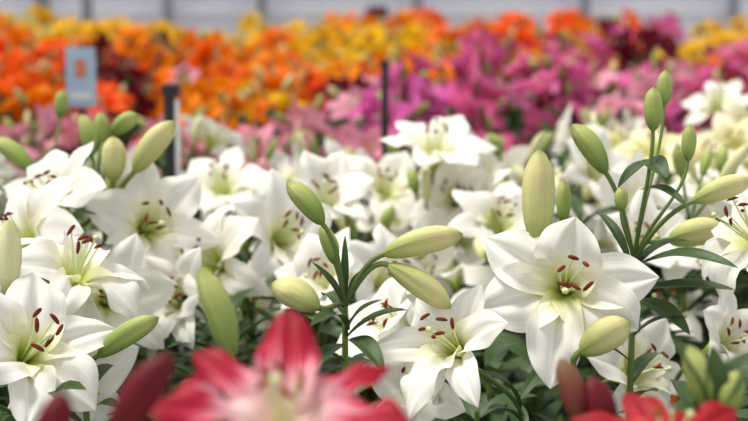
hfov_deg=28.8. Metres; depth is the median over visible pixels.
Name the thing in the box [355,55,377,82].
plant
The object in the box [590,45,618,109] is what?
plant
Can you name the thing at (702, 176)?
plant
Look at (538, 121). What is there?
plant
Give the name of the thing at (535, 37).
plant
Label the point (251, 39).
plant
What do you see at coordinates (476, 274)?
plant
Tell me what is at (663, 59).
plant
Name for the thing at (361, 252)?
plant
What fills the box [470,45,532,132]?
plant
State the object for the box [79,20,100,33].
plant
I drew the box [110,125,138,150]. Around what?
plant
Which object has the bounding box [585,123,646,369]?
plant
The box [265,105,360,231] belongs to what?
plant
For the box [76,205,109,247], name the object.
plant
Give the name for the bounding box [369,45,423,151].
plant
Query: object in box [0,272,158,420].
plant
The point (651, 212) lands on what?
plant
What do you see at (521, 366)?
plant
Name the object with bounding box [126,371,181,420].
plant
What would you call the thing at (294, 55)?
plant
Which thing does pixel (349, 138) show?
plant
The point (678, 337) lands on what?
plant
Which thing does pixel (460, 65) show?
plant
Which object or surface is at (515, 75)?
plant
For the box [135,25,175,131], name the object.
plant
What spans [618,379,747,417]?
plant
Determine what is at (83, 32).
plant
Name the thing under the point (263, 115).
plant
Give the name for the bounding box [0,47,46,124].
plant
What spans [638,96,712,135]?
plant
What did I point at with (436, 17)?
plant
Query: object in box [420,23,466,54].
plant
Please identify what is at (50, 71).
plant
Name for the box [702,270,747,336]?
plant
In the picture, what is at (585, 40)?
plant
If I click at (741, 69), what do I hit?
plant
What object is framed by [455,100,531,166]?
plant
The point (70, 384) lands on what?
plant
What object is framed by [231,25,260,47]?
plant
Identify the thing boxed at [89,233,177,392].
plant
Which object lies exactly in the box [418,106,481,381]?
plant
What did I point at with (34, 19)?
plant
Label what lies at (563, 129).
plant
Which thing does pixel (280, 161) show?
plant
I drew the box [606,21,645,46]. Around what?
plant
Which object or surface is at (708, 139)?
plant
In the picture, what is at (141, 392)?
plant
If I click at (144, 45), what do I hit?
plant
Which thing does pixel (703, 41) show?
plant
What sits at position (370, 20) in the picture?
plant
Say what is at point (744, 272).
plant
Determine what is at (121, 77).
plant
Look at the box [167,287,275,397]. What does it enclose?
plant
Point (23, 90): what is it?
plant
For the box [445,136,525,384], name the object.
plant
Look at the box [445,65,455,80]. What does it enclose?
plant
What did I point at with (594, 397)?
plant
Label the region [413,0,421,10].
support post
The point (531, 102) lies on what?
plant
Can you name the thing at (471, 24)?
plant
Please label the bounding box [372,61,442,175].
plant
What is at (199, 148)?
plant
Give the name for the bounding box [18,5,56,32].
plant
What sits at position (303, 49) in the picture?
plant
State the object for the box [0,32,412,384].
lilies
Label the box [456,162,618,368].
plant
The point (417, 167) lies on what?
plant
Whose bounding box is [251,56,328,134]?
plant
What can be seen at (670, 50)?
plant
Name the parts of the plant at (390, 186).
flower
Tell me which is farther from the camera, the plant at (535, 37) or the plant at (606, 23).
the plant at (606, 23)
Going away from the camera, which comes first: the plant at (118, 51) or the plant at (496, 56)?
the plant at (496, 56)
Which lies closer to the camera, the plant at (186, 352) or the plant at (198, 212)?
the plant at (186, 352)
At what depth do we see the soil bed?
4.68 m
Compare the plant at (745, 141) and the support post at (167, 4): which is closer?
the plant at (745, 141)
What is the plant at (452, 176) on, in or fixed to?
on the soil bed
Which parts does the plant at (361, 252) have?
flower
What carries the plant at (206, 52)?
on the lilies at (309, 103)
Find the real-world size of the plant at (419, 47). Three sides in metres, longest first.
0.918 x 0.246 x 0.231 m
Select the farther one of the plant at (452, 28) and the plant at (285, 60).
the plant at (452, 28)
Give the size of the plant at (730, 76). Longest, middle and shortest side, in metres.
0.918 x 0.246 x 0.231 m
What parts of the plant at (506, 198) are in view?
flower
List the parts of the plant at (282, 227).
flower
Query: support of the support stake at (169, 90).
in the soil bed
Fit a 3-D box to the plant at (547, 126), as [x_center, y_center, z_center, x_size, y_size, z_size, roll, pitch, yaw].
[0.437,0.186,3.778,0.257,0.832,0.249,-1,8,-19]
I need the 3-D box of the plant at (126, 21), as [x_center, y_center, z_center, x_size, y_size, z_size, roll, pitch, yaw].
[-1.316,-0.478,7.391,0.264,1.015,0.249,7,11,20]
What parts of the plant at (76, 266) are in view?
flower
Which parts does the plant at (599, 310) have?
flower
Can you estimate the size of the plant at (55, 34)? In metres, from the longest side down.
0.986 x 0.251 x 0.236 m
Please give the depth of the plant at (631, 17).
8.75 m
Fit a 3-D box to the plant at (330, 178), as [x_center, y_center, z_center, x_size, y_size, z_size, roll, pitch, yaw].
[-0.088,0.374,2.215,0.248,0.948,0.266,0,9,0]
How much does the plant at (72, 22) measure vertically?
0.978 m
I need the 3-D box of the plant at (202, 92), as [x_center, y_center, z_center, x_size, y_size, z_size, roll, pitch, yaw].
[-0.424,0.118,3.857,0.269,0.943,0.297,2,6,3]
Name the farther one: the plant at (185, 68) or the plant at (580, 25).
the plant at (580, 25)
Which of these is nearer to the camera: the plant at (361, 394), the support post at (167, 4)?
the plant at (361, 394)
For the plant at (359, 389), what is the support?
on the lilies at (541, 401)
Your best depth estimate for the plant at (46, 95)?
3.91 m
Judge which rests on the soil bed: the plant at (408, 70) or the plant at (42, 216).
the plant at (42, 216)
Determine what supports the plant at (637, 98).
on the lilies at (544, 88)
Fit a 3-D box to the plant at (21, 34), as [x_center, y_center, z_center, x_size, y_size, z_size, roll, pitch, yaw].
[-1.493,-0.274,6.128,0.275,1.006,0.286,4,12,33]
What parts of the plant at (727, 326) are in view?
flower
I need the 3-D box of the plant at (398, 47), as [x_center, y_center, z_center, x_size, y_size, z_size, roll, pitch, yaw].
[0.142,-0.326,6.684,0.264,0.933,0.249,-1,11,-11]
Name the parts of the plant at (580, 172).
flower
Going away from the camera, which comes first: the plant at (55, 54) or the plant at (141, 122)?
the plant at (141, 122)
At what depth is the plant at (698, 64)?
4.96 m
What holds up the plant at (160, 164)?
on the lilies at (723, 98)
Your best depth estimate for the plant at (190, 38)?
5.59 m
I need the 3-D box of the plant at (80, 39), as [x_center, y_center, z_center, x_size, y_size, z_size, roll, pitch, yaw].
[-1.360,-0.338,6.723,0.264,0.947,0.249,-12,15,-42]
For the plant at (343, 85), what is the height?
0.922 m
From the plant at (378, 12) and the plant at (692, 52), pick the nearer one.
the plant at (692, 52)
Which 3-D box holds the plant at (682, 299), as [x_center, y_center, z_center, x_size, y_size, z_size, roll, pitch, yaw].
[0.415,0.381,2.090,0.258,0.975,0.266,5,8,10]
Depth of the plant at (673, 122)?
4.00 m
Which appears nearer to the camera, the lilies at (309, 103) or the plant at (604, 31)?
the lilies at (309, 103)
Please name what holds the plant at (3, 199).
on the lilies at (723, 98)
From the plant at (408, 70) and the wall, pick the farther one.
the wall
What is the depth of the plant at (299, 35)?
7.89 m
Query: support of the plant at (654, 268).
on the lilies at (723, 98)
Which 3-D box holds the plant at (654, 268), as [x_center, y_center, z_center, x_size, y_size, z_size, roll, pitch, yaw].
[0.516,0.345,2.666,0.257,0.865,0.235,-1,9,-3]
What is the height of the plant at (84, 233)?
0.821 m
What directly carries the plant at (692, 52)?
on the lilies at (573, 31)
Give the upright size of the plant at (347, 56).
0.900 m
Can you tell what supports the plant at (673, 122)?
on the lilies at (544, 88)
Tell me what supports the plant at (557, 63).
on the lilies at (544, 88)
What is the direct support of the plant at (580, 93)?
on the lilies at (544, 88)
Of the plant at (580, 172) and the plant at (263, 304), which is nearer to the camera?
the plant at (263, 304)
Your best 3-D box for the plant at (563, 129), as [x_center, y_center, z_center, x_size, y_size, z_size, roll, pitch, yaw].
[0.490,0.220,3.261,0.247,0.926,0.251,-4,10,-22]
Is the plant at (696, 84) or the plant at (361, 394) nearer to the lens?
the plant at (361, 394)
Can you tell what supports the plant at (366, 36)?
on the lilies at (573, 31)
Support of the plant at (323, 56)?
on the lilies at (573, 31)
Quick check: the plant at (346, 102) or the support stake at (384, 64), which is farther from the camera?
the plant at (346, 102)
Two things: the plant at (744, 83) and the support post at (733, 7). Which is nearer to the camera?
the plant at (744, 83)
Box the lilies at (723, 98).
[0,80,747,420]
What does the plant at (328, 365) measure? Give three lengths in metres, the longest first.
0.800 x 0.257 x 0.249 m
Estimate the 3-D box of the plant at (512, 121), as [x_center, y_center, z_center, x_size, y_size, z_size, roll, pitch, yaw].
[0.324,0.143,4.114,0.257,0.811,0.249,7,12,24]
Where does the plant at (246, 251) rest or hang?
on the lilies at (723, 98)
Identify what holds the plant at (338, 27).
on the lilies at (325, 29)
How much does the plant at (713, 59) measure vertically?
0.936 m
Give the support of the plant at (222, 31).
on the lilies at (325, 29)
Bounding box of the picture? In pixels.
[75,60,85,76]
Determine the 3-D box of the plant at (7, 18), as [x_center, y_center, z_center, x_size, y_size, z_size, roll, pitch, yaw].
[-2.015,-0.636,8.352,0.246,1.027,0.231,-11,17,-39]
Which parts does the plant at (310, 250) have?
flower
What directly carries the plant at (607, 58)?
on the lilies at (573, 31)
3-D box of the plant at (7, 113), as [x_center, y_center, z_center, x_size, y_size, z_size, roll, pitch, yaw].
[-1.027,0.065,4.276,0.269,0.914,0.297,-11,11,-38]
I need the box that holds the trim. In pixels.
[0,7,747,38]
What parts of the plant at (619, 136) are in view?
flower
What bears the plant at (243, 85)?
on the lilies at (309, 103)
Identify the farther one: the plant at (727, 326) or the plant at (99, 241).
the plant at (99, 241)
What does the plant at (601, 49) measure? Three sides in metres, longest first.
0.946 x 0.265 x 0.261 m
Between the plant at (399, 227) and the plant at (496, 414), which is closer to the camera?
the plant at (496, 414)
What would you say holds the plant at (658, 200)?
on the lilies at (723, 98)
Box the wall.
[0,0,747,132]
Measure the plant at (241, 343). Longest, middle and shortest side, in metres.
0.693 x 0.242 x 0.240 m
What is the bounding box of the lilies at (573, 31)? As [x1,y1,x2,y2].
[0,7,747,228]
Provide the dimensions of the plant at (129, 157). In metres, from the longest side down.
0.879 x 0.265 x 0.258 m
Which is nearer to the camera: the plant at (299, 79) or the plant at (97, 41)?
the plant at (299, 79)
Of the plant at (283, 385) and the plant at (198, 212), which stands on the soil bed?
the plant at (283, 385)
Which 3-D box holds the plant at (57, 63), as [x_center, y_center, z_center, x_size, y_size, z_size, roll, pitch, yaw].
[-1.057,-0.059,4.998,0.246,0.935,0.231,2,10,28]
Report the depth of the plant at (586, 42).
5.97 m
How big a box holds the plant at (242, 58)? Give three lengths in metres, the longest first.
0.957 x 0.246 x 0.231 m
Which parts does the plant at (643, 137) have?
flower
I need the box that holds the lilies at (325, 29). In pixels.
[0,4,747,140]
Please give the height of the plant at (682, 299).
0.818 m
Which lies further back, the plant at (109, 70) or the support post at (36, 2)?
the support post at (36, 2)
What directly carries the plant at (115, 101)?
on the lilies at (309, 103)
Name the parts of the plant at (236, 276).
flower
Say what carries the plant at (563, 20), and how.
on the lilies at (573, 31)
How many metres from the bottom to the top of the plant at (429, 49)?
0.924 m
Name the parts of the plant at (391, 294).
flower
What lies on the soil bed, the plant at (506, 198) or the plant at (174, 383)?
the plant at (506, 198)
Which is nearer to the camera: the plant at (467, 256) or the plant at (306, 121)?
the plant at (467, 256)
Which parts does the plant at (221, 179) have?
flower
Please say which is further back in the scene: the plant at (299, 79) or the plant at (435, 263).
the plant at (299, 79)
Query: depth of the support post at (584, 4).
11.69 m
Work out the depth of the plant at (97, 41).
6.41 m
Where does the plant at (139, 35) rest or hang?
on the lilies at (573, 31)
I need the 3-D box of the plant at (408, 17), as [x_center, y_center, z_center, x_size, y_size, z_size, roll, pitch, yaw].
[0.148,-0.554,7.770,0.249,1.043,0.264,-5,11,-30]
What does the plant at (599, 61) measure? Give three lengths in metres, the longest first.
0.961 x 0.269 x 0.252 m
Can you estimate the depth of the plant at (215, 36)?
5.79 m
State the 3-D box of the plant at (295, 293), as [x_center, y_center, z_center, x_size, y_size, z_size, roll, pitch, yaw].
[-0.020,0.462,1.518,0.195,0.992,0.177,4,10,25]
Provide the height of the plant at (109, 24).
1.016 m
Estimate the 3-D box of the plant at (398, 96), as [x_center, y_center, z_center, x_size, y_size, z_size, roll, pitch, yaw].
[0.042,0.129,3.959,0.249,0.889,0.257,-5,7,-32]
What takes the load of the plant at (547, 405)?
on the lilies at (541, 401)
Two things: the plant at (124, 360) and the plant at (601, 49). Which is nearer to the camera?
the plant at (124, 360)
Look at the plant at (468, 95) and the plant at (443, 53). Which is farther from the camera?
the plant at (443, 53)
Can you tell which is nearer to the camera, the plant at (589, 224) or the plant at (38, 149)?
the plant at (589, 224)
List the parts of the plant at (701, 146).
flower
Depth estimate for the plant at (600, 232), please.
2.12 m
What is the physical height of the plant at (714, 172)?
0.899 m
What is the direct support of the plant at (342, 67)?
on the lilies at (309, 103)
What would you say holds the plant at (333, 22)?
on the lilies at (325, 29)
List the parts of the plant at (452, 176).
flower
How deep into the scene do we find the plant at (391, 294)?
1.63 m
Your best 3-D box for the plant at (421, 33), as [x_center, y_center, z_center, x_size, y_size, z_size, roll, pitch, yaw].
[0.334,-0.410,7.123,0.269,0.963,0.297,-10,12,-36]
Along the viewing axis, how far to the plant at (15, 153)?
1.90 m
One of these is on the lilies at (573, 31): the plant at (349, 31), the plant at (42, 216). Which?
the plant at (349, 31)
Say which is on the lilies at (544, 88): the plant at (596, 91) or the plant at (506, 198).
the plant at (596, 91)
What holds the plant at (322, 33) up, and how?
on the lilies at (325, 29)
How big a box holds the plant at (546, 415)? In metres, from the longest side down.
0.680 x 0.243 x 0.230 m
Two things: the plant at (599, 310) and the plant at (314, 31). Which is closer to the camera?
the plant at (599, 310)
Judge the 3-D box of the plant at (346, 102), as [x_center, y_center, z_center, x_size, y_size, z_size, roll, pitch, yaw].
[-0.056,0.108,4.022,0.248,0.909,0.258,-11,14,-40]
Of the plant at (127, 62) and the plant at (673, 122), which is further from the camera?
the plant at (127, 62)
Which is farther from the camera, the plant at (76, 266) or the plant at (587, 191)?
the plant at (587, 191)
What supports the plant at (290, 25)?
on the lilies at (325, 29)
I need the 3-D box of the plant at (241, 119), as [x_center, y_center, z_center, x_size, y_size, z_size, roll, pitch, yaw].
[-0.348,0.164,3.893,0.230,0.839,0.242,4,10,22]
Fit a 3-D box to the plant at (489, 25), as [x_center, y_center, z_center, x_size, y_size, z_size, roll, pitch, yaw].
[0.527,-0.382,6.698,0.231,1.041,0.246,4,13,32]
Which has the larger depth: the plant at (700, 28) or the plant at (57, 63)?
the plant at (700, 28)
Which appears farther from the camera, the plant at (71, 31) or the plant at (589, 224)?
the plant at (71, 31)
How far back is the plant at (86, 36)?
7.07 m
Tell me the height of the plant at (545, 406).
0.802 m
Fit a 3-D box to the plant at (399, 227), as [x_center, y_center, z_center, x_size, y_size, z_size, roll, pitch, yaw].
[0.043,0.324,2.582,0.215,0.932,0.274,3,10,21]
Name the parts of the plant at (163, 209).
flower, flower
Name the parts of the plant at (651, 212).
flower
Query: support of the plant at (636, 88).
on the lilies at (544, 88)
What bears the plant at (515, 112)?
on the lilies at (544, 88)
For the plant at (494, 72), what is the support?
on the lilies at (573, 31)
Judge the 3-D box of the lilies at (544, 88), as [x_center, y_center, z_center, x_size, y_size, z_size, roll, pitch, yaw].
[1.000,-0.030,4.458,2.165,1.044,2.044,0,9,0]
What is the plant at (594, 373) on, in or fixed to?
on the lilies at (541, 401)
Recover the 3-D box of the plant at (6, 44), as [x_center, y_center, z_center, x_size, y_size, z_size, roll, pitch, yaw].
[-1.297,-0.131,5.209,0.286,1.011,0.275,1,10,-7]
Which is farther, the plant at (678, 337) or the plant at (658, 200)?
the plant at (658, 200)
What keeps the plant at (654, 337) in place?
on the soil bed
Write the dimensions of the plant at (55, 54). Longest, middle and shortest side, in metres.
0.996 x 0.264 x 0.249 m
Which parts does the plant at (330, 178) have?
flower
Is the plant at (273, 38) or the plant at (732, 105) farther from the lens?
the plant at (273, 38)
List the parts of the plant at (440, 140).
flower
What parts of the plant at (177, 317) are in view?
flower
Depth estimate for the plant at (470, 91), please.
3.85 m
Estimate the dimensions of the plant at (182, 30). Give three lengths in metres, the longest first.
0.953 x 0.286 x 0.275 m
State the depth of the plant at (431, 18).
7.93 m
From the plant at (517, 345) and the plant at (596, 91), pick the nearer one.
the plant at (517, 345)
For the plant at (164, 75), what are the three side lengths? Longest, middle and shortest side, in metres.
0.930 x 0.286 x 0.275 m
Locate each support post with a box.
[33,0,38,5]
[39,0,50,26]
[82,0,92,23]
[163,0,172,24]
[258,0,266,25]
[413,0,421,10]
[580,0,589,17]
[727,0,738,31]
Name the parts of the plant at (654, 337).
flower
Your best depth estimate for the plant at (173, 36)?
7.59 m
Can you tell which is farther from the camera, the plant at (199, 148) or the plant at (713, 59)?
the plant at (713, 59)
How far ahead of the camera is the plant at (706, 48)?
6.61 m
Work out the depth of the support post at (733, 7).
11.70 m
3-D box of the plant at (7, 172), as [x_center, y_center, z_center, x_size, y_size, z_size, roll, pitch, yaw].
[-0.769,0.300,2.716,0.245,0.938,0.230,1,9,7]
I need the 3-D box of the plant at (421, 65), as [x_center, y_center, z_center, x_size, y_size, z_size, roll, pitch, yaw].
[0.063,0.005,4.437,0.265,0.984,0.261,3,11,2]
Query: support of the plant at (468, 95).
on the lilies at (544, 88)
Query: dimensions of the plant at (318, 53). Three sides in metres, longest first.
0.896 x 0.246 x 0.231 m
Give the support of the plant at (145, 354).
on the lilies at (541, 401)
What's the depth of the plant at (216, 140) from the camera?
2.90 m
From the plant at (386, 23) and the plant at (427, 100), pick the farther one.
the plant at (386, 23)
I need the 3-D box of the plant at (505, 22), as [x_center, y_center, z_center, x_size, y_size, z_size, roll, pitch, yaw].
[0.690,-0.422,6.891,0.264,1.060,0.249,-2,12,0]
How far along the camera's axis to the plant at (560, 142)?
3.14 m
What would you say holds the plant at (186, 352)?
on the lilies at (541, 401)
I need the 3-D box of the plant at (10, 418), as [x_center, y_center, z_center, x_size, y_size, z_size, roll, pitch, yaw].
[-0.457,0.548,1.844,0.237,0.723,0.240,0,11,-19]
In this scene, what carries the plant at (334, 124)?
on the lilies at (309, 103)
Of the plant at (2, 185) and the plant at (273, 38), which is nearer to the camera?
the plant at (2, 185)
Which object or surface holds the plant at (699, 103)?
on the lilies at (723, 98)
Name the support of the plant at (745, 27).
on the lilies at (325, 29)
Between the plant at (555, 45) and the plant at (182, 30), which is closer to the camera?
the plant at (555, 45)
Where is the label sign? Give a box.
[65,47,96,165]
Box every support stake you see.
[161,83,182,353]
[380,60,389,230]
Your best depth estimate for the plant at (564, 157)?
2.99 m
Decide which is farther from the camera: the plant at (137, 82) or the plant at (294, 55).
the plant at (294, 55)
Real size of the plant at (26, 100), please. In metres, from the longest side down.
0.918 x 0.264 x 0.249 m
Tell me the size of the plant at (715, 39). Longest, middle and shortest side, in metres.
0.950 x 0.286 x 0.275 m
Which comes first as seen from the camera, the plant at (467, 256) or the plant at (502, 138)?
the plant at (467, 256)
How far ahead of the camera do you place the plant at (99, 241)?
2.48 m
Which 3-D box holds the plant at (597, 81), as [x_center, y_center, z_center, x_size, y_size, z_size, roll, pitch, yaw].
[0.745,0.015,4.497,0.248,0.945,0.258,6,13,30]
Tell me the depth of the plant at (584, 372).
2.02 m
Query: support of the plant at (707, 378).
on the soil bed
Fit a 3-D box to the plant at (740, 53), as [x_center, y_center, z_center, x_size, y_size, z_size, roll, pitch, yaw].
[1.306,-0.084,5.018,0.261,0.976,0.265,-10,16,-35]
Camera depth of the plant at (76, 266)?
1.53 m
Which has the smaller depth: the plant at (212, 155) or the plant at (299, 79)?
the plant at (212, 155)
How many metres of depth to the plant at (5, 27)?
6.36 m
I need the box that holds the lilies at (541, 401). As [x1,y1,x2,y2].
[0,282,747,420]
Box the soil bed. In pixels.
[6,190,747,419]
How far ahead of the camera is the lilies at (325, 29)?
8.05 m
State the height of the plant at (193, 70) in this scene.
0.916 m
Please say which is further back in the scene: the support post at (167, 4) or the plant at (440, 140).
the support post at (167, 4)
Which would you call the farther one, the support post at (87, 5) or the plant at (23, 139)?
the support post at (87, 5)
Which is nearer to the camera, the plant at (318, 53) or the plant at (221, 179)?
the plant at (221, 179)
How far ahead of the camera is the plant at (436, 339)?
1.44 m
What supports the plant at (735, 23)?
on the lilies at (325, 29)
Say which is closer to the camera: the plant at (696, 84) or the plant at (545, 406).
the plant at (545, 406)
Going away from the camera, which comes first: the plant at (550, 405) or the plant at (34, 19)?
the plant at (550, 405)
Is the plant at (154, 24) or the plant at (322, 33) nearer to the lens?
the plant at (322, 33)
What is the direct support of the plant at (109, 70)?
on the lilies at (309, 103)
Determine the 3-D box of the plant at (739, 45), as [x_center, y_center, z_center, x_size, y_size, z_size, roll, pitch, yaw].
[1.418,-0.188,5.687,0.284,0.973,0.287,10,13,38]
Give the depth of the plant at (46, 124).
3.39 m
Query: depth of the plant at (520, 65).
4.37 m
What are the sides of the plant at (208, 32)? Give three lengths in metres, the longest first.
0.911 x 0.264 x 0.249 m
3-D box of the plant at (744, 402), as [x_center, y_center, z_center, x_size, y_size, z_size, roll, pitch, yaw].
[0.426,0.537,1.864,0.240,0.736,0.242,-9,10,-38]
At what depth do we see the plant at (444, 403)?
1.47 m
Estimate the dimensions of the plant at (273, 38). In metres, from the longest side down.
0.976 x 0.264 x 0.249 m
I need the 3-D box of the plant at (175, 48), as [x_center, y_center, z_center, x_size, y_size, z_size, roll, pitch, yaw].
[-0.929,-0.279,6.367,0.282,0.940,0.267,-3,9,-14]
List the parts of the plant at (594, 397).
flower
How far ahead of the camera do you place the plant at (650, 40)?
4.89 m
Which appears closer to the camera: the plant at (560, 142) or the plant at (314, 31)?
the plant at (560, 142)
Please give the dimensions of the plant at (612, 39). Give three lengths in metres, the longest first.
0.937 x 0.264 x 0.249 m
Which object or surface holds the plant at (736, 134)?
on the soil bed
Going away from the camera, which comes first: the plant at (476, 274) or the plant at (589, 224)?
the plant at (476, 274)
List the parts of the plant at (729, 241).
flower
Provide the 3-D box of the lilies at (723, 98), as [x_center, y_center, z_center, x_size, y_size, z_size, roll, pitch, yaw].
[-0.008,0.258,2.766,2.656,1.005,1.663,0,9,0]
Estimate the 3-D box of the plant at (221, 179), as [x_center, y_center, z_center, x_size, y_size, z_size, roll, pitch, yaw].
[-0.224,0.348,2.476,0.223,0.918,0.286,0,9,0]
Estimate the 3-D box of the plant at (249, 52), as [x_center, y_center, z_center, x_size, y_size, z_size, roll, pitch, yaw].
[-0.573,-0.268,6.436,0.269,0.899,0.297,2,7,34]
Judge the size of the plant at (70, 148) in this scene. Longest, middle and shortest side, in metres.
0.826 x 0.240 x 0.237 m
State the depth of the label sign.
3.30 m
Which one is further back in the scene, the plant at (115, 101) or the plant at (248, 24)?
the plant at (248, 24)
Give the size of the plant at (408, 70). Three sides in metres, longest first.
0.954 x 0.283 x 0.247 m
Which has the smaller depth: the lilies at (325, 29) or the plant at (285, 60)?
the plant at (285, 60)
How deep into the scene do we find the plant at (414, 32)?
7.01 m
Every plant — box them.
[0,10,43,42]
[0,11,32,25]
[0,15,19,35]
[0,25,42,114]
[0,32,19,53]
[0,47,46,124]
[0,83,49,181]
[0,85,78,176]
[0,90,68,192]
[0,102,73,178]
[0,153,22,215]
[0,176,83,292]
[0,182,73,216]
[0,183,9,403]
[0,219,150,420]
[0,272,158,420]
[0,294,8,417]
[0,380,97,416]
[0,400,13,420]
[4,51,65,143]
[5,111,220,305]
[5,130,48,176]
[5,297,138,420]
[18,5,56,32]
[18,21,41,33]
[21,88,66,150]
[21,113,70,158]
[24,36,74,154]
[34,24,66,60]
[36,23,77,56]
[38,58,65,150]
[38,352,174,420]
[40,232,91,281]
[41,80,111,157]
[41,208,87,282]
[42,107,113,156]
[46,22,89,40]
[52,36,84,46]
[53,53,137,154]
[54,17,82,32]
[61,14,78,34]
[61,60,122,153]
[63,144,100,160]
[67,39,100,64]
[67,80,149,384]
[76,36,105,55]
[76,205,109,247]
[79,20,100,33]
[79,152,140,367]
[84,25,115,42]
[86,19,130,41]
[87,30,116,51]
[87,214,142,353]
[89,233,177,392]
[98,39,135,74]
[98,50,122,65]
[106,17,141,42]
[107,23,180,129]
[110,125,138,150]
[112,50,162,175]
[116,330,206,391]
[119,40,162,132]
[125,345,193,419]
[126,105,208,159]
[126,113,248,350]
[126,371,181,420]
[133,58,193,81]
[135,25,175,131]
[136,29,173,97]
[138,65,188,177]
[138,335,209,375]
[139,113,222,327]
[142,247,251,399]
[144,20,184,46]
[146,26,178,45]
[146,66,196,216]
[149,308,410,420]
[154,153,201,351]
[155,82,249,319]
[157,150,217,327]
[161,22,186,40]
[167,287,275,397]
[169,62,209,317]
[169,222,284,360]
[170,42,181,68]
[171,339,260,395]
[175,22,232,157]
[176,205,280,367]
[180,76,264,158]
[181,33,238,71]
[182,37,251,157]
[183,146,268,358]
[195,209,261,396]
[196,268,237,359]
[197,168,330,354]
[201,212,326,353]
[203,136,301,366]
[207,30,232,36]
[207,114,248,366]
[209,145,273,167]
[216,97,333,313]
[220,28,239,45]
[221,80,263,130]
[223,33,257,53]
[225,72,304,143]
[229,66,310,143]
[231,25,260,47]
[232,42,280,73]
[235,9,268,36]
[236,48,256,57]
[236,338,263,367]
[239,292,355,376]
[244,33,262,46]
[247,48,299,136]
[248,300,341,365]
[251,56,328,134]
[252,26,299,53]
[260,68,310,137]
[265,19,292,31]
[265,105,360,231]
[270,51,315,138]
[270,94,324,314]
[271,181,462,399]
[272,68,328,134]
[273,133,368,346]
[274,227,380,404]
[277,39,319,62]
[279,20,310,37]
[283,26,317,48]
[293,57,359,224]
[296,50,321,56]
[298,150,374,374]
[299,22,335,53]
[306,53,331,148]
[307,14,357,53]
[311,41,337,147]
[313,47,351,226]
[314,73,371,225]
[315,121,367,241]
[315,228,359,375]
[316,20,345,51]
[319,11,339,24]
[319,54,355,228]
[320,48,362,72]
[321,123,408,241]
[322,17,356,38]
[323,22,367,53]
[323,205,453,398]
[324,85,374,239]
[326,121,393,239]
[328,49,369,122]
[328,223,424,396]
[330,337,380,399]
[333,200,374,370]
[334,9,388,57]
[335,278,487,420]
[339,37,383,64]
[344,73,452,228]
[345,116,395,242]
[346,151,422,394]
[351,25,400,60]
[351,134,447,383]
[352,385,378,405]
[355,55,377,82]
[358,94,409,232]
[361,4,390,28]
[363,75,376,87]
[364,285,540,420]
[366,360,465,420]
[368,169,488,384]
[369,20,398,57]
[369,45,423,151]
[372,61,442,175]
[376,52,446,83]
[379,352,483,400]
[380,115,497,370]
[382,9,426,44]
[382,15,394,32]
[385,39,429,55]
[395,24,435,50]
[396,50,443,174]
[408,161,485,386]
[410,43,444,58]
[410,129,473,268]
[411,46,444,57]
[412,7,443,43]
[412,45,446,58]
[413,79,503,379]
[417,28,462,55]
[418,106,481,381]
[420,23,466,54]
[420,46,457,79]
[421,10,451,43]
[431,341,545,420]
[433,55,505,114]
[438,45,522,121]
[439,47,460,54]
[439,153,505,392]
[439,208,525,420]
[441,41,462,58]
[442,76,515,350]
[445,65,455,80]
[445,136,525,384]
[447,23,468,30]
[448,181,556,420]
[455,25,521,133]
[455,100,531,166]
[455,361,561,420]
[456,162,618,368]
[457,20,484,29]
[457,392,536,420]
[458,15,504,77]
[459,131,575,405]
[469,64,510,134]
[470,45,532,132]
[480,338,562,420]
[482,64,569,380]
[483,70,747,417]
[492,37,525,133]
[492,118,516,136]
[493,9,539,139]
[493,331,565,420]
[496,26,546,138]
[499,48,551,140]
[501,49,593,150]
[501,56,570,133]
[502,195,622,413]
[504,331,591,415]
[508,58,544,117]
[513,131,566,404]
[514,67,598,194]
[515,52,598,161]
[516,121,579,419]
[517,90,562,167]
[520,167,602,382]
[527,24,556,51]
[527,411,556,420]
[529,317,684,420]
[541,28,588,151]
[541,326,638,420]
[542,33,593,149]
[543,7,583,42]
[546,103,644,198]
[546,148,595,217]
[552,48,610,217]
[552,106,635,203]
[555,59,607,125]
[555,358,736,420]
[558,218,591,368]
[563,17,604,106]
[563,126,629,368]
[568,32,607,78]
[575,23,611,107]
[582,169,665,368]
[582,187,700,387]
[584,303,673,388]
[585,61,651,118]
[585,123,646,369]
[585,317,691,413]
[586,45,627,112]
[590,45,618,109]
[591,90,672,131]
[593,16,617,107]
[593,144,747,400]
[594,55,625,118]
[594,81,620,113]
[598,24,634,111]
[601,184,666,318]
[605,37,641,112]
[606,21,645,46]
[606,24,667,116]
[607,62,687,121]
[612,126,681,318]
[612,334,696,392]
[613,8,641,118]
[617,35,684,81]
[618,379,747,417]
[620,53,695,134]
[627,95,686,276]
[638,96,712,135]
[643,285,747,408]
[644,167,702,334]
[645,10,685,48]
[648,262,747,349]
[649,137,747,327]
[654,136,732,329]
[655,40,711,80]
[658,26,687,42]
[658,58,683,66]
[658,60,713,134]
[658,162,747,389]
[667,142,747,420]
[668,105,685,134]
[669,36,700,45]
[669,65,737,117]
[671,293,747,411]
[672,66,725,129]
[672,340,747,412]
[673,347,747,410]
[676,55,747,101]
[681,80,747,129]
[685,19,726,44]
[688,93,747,332]
[694,32,716,46]
[697,112,747,169]
[701,44,715,60]
[701,192,747,420]
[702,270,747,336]
[703,31,745,47]
[703,42,720,75]
[706,45,747,67]
[710,37,747,82]
[716,47,747,78]
[723,14,747,33]
[726,55,747,83]
[735,21,747,42]
[739,89,747,108]
[741,137,747,145]
[741,161,747,408]
[742,81,747,92]
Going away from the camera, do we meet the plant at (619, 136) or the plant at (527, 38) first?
the plant at (619, 136)
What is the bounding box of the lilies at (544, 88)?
[344,24,747,419]

